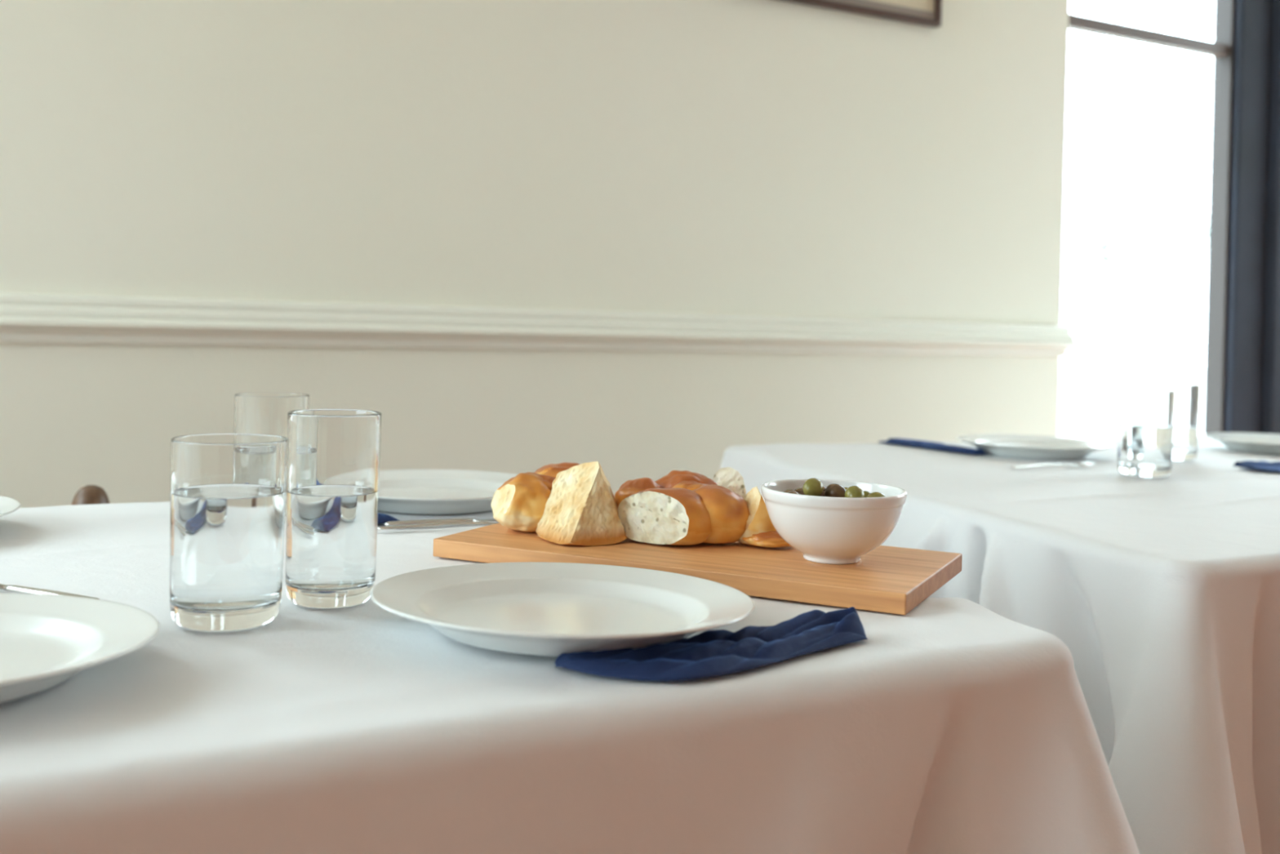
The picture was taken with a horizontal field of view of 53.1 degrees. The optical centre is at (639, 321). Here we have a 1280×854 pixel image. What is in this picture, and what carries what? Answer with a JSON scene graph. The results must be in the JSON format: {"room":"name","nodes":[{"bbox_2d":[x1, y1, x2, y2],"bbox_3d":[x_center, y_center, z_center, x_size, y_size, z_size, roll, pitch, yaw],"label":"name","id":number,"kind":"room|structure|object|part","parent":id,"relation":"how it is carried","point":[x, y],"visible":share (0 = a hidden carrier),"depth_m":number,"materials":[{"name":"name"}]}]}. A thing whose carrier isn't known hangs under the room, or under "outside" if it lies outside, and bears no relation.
{"room":"restaurant dining room","nodes":[
{"label":"restaurant dining room","id":0,"kind":"room"},
{"bbox_2d":[0,0,1069,507],"bbox_3d":[0.035,-0.499,2.828,8.400,2.950,0.200,1,0,-29],"label":"wall","id":1,"kind":"structure","parent":0,"point":[766,157],"depth_m":2.57,"materials":[{"name":"beige paint"}]},
{"bbox_2d":[0,292,1081,357],"bbox_3d":[-1.185,-0.010,2.120,5.201,0.084,0.216,1,0,-29],"label":"trim","id":2,"kind":"structure","parent":1,"relation":"attached to","point":[24,317],"depth_m":2.50,"materials":[{"name":"white paint"}]},
{"bbox_2d":[778,0,942,27],"bbox_3d":[0.075,-1.224,2.708,1.500,1.000,0.022,1,0,-29],"label":"picture frame","id":3,"kind":"object","parent":1,"relation":"attached to","point":[927,13],"visible":1,"depth_m":3.00,"materials":[{"name":"brown wood"}]},
{"bbox_2d":[869,0,934,12],"bbox_3d":[0.079,-1.223,2.718,1.460,0.932,0.008,1,0,-29],"label":"print","id":4,"kind":"object","parent":3,"relation":"on","point":[892,6],"depth_m":3.02,"materials":[{"name":"beige paper"}]},
{"bbox_2d":[1068,0,1235,437],"bbox_3d":[1.386,-0.289,3.658,0.847,2.600,0.060,1,0,-29],"label":"window","id":5,"kind":"structure","parent":1,"relation":"in","point":[1223,50],"depth_m":3.84,"materials":[{"name":"white paint"},{"name":"glass"}]},
{"bbox_3d":[1.749,-0.280,3.861,0.014,2.600,0.060,1,0,-29],"label":"frame","id":6,"kind":"part","parent":5,"relation":"part of","materials":[{"name":"black paint"}]},
{"bbox_2d":[1203,0,1279,437],"bbox_3d":[2.063,-0.272,4.020,0.688,2.600,0.130,1,0,-29],"label":"window frame","id":7,"kind":"structure","parent":1,"relation":"in","point":[1252,381],"depth_m":3.87,"materials":[{"name":"blue paint"}]},
{"bbox_3d":[1.401,1.042,0.316,8.400,0.060,5.957,1,0,-29],"label":"floor","id":8,"kind":"structure","parent":0,"visible":0},
{"bbox_2d":[71,484,110,505],"bbox_3d":[-0.995,0.577,1.730,0.457,0.744,0.424,1,0,-29],"label":"dining chair","id":9,"kind":"object","parent":8,"relation":"on","point":[89,494],"visible":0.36,"depth_m":1.65,"materials":[{"name":"brown wood"}]},
{"label":"outside","id":10,"kind":"structure","parent":0,"visible":0},
{"bbox_2d":[1057,360,1204,439],"bbox_3d":[0.670,1.243,8.986,70.000,0.200,75.000,1,0,-29],"label":"ground","id":11,"kind":"structure","parent":10,"point":[1088,393],"depth_m":25.73,"materials":[{"name":"white"}]},
{"bbox_3d":[-0.671,0.584,0.920,1.713,0.748,0.886,1,0,-29],"label":"dining table","id":12,"kind":"object","parent":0,"visible":0},
{"bbox_2d":[0,501,1139,853],"bbox_3d":[-0.627,0.425,0.903,1.959,0.451,1.144,1,0,-29],"label":"tablecloth","id":13,"kind":"object","parent":12,"relation":"on","point":[957,726],"visible":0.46,"depth_m":0.79,"materials":[{"name":"white fabric"}]},
{"bbox_2d":[0,495,21,516],"bbox_3d":[-0.739,0.191,1.216,0.272,0.024,0.272,1,0,13],"label":"dinner plate","id":14,"kind":"object","parent":13,"relation":"on","point":[7,504],"visible":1,"depth_m":1.28,"materials":[{"name":"white ceramic"}]},
{"bbox_2d":[0,583,99,599],"bbox_3d":[-0.488,0.206,0.990,0.190,0.006,0.017,1,0,25],"label":"knife","id":15,"kind":"object","parent":13,"relation":"on","point":[11,588],"visible":0.61,"depth_m":0.97,"materials":[{"name":"silver metal"}]},
{"bbox_3d":[-0.531,0.205,1.010,0.095,0.003,0.017,1,0,25],"label":"blade","id":16,"kind":"part","parent":15,"relation":"part of","materials":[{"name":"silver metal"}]},
{"bbox_2d":[0,593,159,702],"bbox_3d":[-0.427,0.196,0.750,0.272,0.030,0.272,1,0,0],"label":"dinner plate","id":17,"kind":"object","parent":13,"relation":"on","point":[46,639],"visible":1,"depth_m":0.81,"materials":[{"name":"white ceramic"}]},
{"bbox_2d":[168,433,288,631],"bbox_3d":[-0.294,0.149,0.915,0.080,0.131,0.080,1,0,14],"label":"water glass","id":18,"kind":"object","parent":13,"relation":"on","point":[228,491],"visible":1,"depth_m":0.88,"materials":[{"name":"clear glass"}]},
{"bbox_2d":[234,392,309,515],"bbox_3d":[-0.408,0.146,1.415,0.080,0.131,0.080,1,0,17],"label":"water glass","id":19,"kind":"object","parent":13,"relation":"on","point":[258,413],"visible":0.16,"depth_m":1.38,"materials":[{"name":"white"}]},
{"bbox_2d":[284,408,382,608],"bbox_3d":[-0.238,0.143,0.990,0.071,0.146,0.071,1,0,17],"label":"water glass","id":20,"kind":"object","parent":13,"relation":"on","point":[334,455],"visible":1,"depth_m":0.96,"materials":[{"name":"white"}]},
{"bbox_2d":[377,513,399,523],"bbox_3d":[-0.368,0.207,1.491,0.082,0.010,0.334,1,0,-29],"label":"napkin","id":21,"kind":"object","parent":13,"relation":"on","point":[382,517],"visible":0.03,"depth_m":1.36,"materials":[{"name":"blue fabric"}]},
{"bbox_2d":[377,521,498,529],"bbox_3d":[-0.189,0.212,1.344,0.172,0.006,0.021,1,0,-21],"label":"fork","id":22,"kind":"object","parent":13,"relation":"on","point":[388,527],"visible":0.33,"depth_m":1.33,"materials":[{"name":"silver metal"}]},
{"bbox_2d":[383,518,497,525],"bbox_3d":[-0.180,0.214,1.377,0.190,0.006,0.017,1,0,-23],"label":"knife","id":23,"kind":"object","parent":13,"relation":"on","point":[421,521],"visible":0.55,"depth_m":1.35,"materials":[{"name":"silver metal"}]},
{"bbox_3d":[-0.137,0.215,1.396,0.095,0.003,0.017,1,0,-23],"label":"blade","id":24,"kind":"part","parent":23,"relation":"part of","materials":[{"name":"silver metal"}]},
{"bbox_2d":[377,469,517,514],"bbox_3d":[-0.244,0.203,1.522,0.272,0.024,0.272,1,0,13],"label":"dinner plate","id":25,"kind":"object","parent":13,"relation":"on","point":[415,491],"visible":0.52,"depth_m":1.58,"materials":[{"name":"white ceramic"}]},
{"bbox_2d":[369,561,755,656],"bbox_3d":[-0.055,0.205,0.915,0.272,0.032,0.272,1,0,26],"label":"dinner plate","id":26,"kind":"object","parent":13,"relation":"on","point":[537,608],"visible":0.98,"depth_m":0.94,"materials":[{"name":"white ceramic"}]},
{"bbox_2d":[432,522,962,614],"bbox_3d":[0.052,0.215,1.181,0.442,0.017,0.208,1,0,26],"label":"serving board","id":27,"kind":"object","parent":13,"relation":"on","point":[893,580],"visible":0.74,"depth_m":1.11,"materials":[{"name":"brown wood"}]},
{"bbox_2d":[490,462,580,532],"bbox_3d":[-0.093,0.171,1.259,0.116,0.062,0.080,1,0,-40],"label":"bread roll","id":28,"kind":"object","parent":27,"relation":"on","point":[519,504],"visible":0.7,"depth_m":1.22,"materials":[{"name":"orange food"}]},
{"bbox_2d":[535,461,627,545],"bbox_3d":[-0.054,0.167,1.196,0.086,0.073,0.083,1,0,0],"label":"bread chunk","id":29,"kind":"object","parent":27,"relation":"on","point":[581,508],"visible":1,"depth_m":1.18,"materials":[{"name":"beige food"}]},
{"bbox_2d":[614,470,749,545],"bbox_3d":[0.035,0.175,1.218,0.119,0.059,0.130,1,0,-23],"label":"loaf","id":30,"kind":"object","parent":27,"relation":"on","point":[684,507],"visible":0.98,"depth_m":1.18,"materials":[{"name":"orange food"}]},
{"bbox_2d":[712,466,746,498],"bbox_3d":[0.091,0.177,1.298,0.040,0.060,0.021,1,0,26],"label":"bread slice","id":31,"kind":"object","parent":27,"relation":"on","point":[728,477],"visible":0.44,"depth_m":1.29,"materials":[{"name":"beige food"}]},
{"bbox_2d":[737,486,791,547],"bbox_3d":[0.117,0.181,1.189,0.046,0.055,0.061,1,0,-40],"label":"bread","id":32,"kind":"object","parent":27,"relation":"on","point":[760,531],"visible":0.74,"depth_m":1.17,"materials":[{"name":"yellow food"}]},
{"bbox_2d":[760,479,906,564],"bbox_3d":[0.170,0.178,1.129,0.127,0.063,0.127,1,0,-25],"label":"bowl","id":33,"kind":"object","parent":27,"relation":"on","point":[827,530],"visible":0.97,"depth_m":1.08,"materials":[{"name":"white ceramic"}]},
{"bbox_2d":[782,488,795,492],"bbox_3d":[0.134,0.158,1.140,0.020,0.018,0.019,1,0,-42],"label":"olive","id":34,"kind":"object","parent":33,"relation":"in","point":[788,490],"visible":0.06,"depth_m":1.14,"materials":[{"name":"brown food"}]},
{"bbox_2d":[787,490,799,493],"bbox_3d":[0.134,0.157,1.119,0.018,0.018,0.022,1,0,6],"label":"olive","id":35,"kind":"object","parent":33,"relation":"in","point":[792,491],"visible":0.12,"depth_m":1.11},
{"bbox_2d":[794,487,804,494],"bbox_3d":[0.145,0.159,1.158,0.018,0.018,0.022,1,0,44],"label":"olive","id":36,"kind":"object","parent":33,"relation":"in","point":[799,491],"visible":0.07,"depth_m":1.15,"materials":[{"name":"brown food"}]},
{"bbox_2d":[802,477,823,496],"bbox_3d":[0.153,0.147,1.133,0.019,0.018,0.019,1,0,-10],"label":"olive","id":37,"kind":"object","parent":33,"relation":"in","point":[811,486],"visible":0.89,"depth_m":1.13,"materials":[{"name":"green food"}]},
{"bbox_2d":[823,483,845,497],"bbox_3d":[0.174,0.153,1.141,0.022,0.018,0.018,1,0,25],"label":"olive","id":38,"kind":"object","parent":33,"relation":"in","point":[833,490],"visible":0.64,"depth_m":1.14,"materials":[{"name":"brown food"}]},
{"bbox_2d":[844,485,864,497],"bbox_3d":[0.188,0.152,1.120,0.018,0.018,0.022,1,0,9],"label":"olive","id":39,"kind":"object","parent":33,"relation":"in","point":[853,491],"visible":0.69,"depth_m":1.11,"materials":[{"name":"green food"}]},
{"bbox_2d":[863,490,871,497],"bbox_3d":[0.203,0.161,1.150,0.018,0.018,0.021,1,0,31],"label":"olive","id":40,"kind":"object","parent":33,"relation":"in","point":[866,492],"visible":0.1,"depth_m":1.15,"materials":[{"name":"green food"}]},
{"bbox_2d":[866,491,885,497],"bbox_3d":[0.209,0.159,1.130,0.018,0.018,0.022,1,0,-42],"label":"olive","id":41,"kind":"object","parent":33,"relation":"in","point":[875,494],"visible":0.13,"depth_m":1.12,"materials":[{"name":"green food"}]},
{"bbox_2d":[554,606,867,680],"bbox_3d":[0.065,0.213,0.851,0.244,0.020,0.075,1,0,-29],"label":"napkin","id":42,"kind":"object","parent":13,"relation":"on","point":[716,652],"visible":1,"depth_m":0.84,"materials":[{"name":"blue fabric"}]},
{"bbox_3d":[1.343,0.636,2.261,1.960,0.748,0.920,1,0,-29],"label":"dining table","id":43,"kind":"object","parent":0,"visible":0},
{"bbox_2d":[719,437,1279,853],"bbox_3d":[1.177,0.467,2.275,2.447,0.450,1.427,1,0,-29],"label":"tablecloth","id":44,"kind":"object","parent":43,"relation":"on","point":[1162,594],"visible":0.62,"depth_m":1.40,"materials":[{"name":"white fabric"}]},
{"bbox_2d":[877,437,988,454],"bbox_3d":[0.555,0.231,2.386,0.065,0.010,0.248,1,0,-34],"label":"napkin","id":45,"kind":"object","parent":44,"relation":"on","point":[903,442],"visible":1,"depth_m":2.37,"materials":[{"name":"blue fabric"}]},
{"bbox_2d":[955,433,1112,459],"bbox_3d":[0.715,0.228,2.328,0.272,0.024,0.272,1,0,13],"label":"dinner plate","id":46,"kind":"object","parent":44,"relation":"on","point":[1019,446],"visible":0.98,"depth_m":2.33,"materials":[{"name":"white ceramic"}]},
{"bbox_2d":[1010,461,1095,468],"bbox_3d":[0.675,0.235,2.096,0.172,0.006,0.021,1,0,-26],"label":"fork","id":47,"kind":"object","parent":44,"relation":"on","point":[1085,464],"visible":1,"depth_m":2.10,"materials":[{"name":"silver metal"}]},
{"bbox_3d":[0.662,0.235,2.090,0.142,0.006,0.021,1,0,-26],"label":"handle","id":48,"kind":"part","parent":47,"relation":"part of","materials":[{"name":"silver metal"}]},
{"bbox_2d":[1117,387,1175,478],"bbox_3d":[0.797,0.175,2.018,0.086,0.136,0.086,1,0,-29],"label":"water glass","id":49,"kind":"object","parent":44,"relation":"on","point":[1145,416],"visible":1,"depth_m":1.98,"materials":[{"name":"clear glass"}]},
{"bbox_2d":[1149,382,1200,462],"bbox_3d":[0.955,0.179,2.290,0.086,0.136,0.086,1,0,-29],"label":"water glass","id":50,"kind":"object","parent":44,"relation":"on","point":[1187,398],"visible":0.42,"depth_m":2.25,"materials":[{"name":"clear glass"}]},
{"bbox_2d":[1203,432,1279,454],"bbox_3d":[1.258,0.242,2.523,0.272,0.024,0.272,1,0,13],"label":"dinner plate","id":51,"kind":"object","parent":44,"relation":"on","point":[1256,442],"visible":1,"depth_m":2.52,"materials":[{"name":"white ceramic"}]},
{"bbox_2d":[1233,460,1279,471],"bbox_3d":[1.144,0.242,2.153,0.266,0.013,0.142,1,0,-17],"label":"napkin","id":52,"kind":"object","parent":44,"relation":"on","point":[1274,466],"visible":1,"depth_m":2.14,"materials":[{"name":"blue fabric"}]}
]}

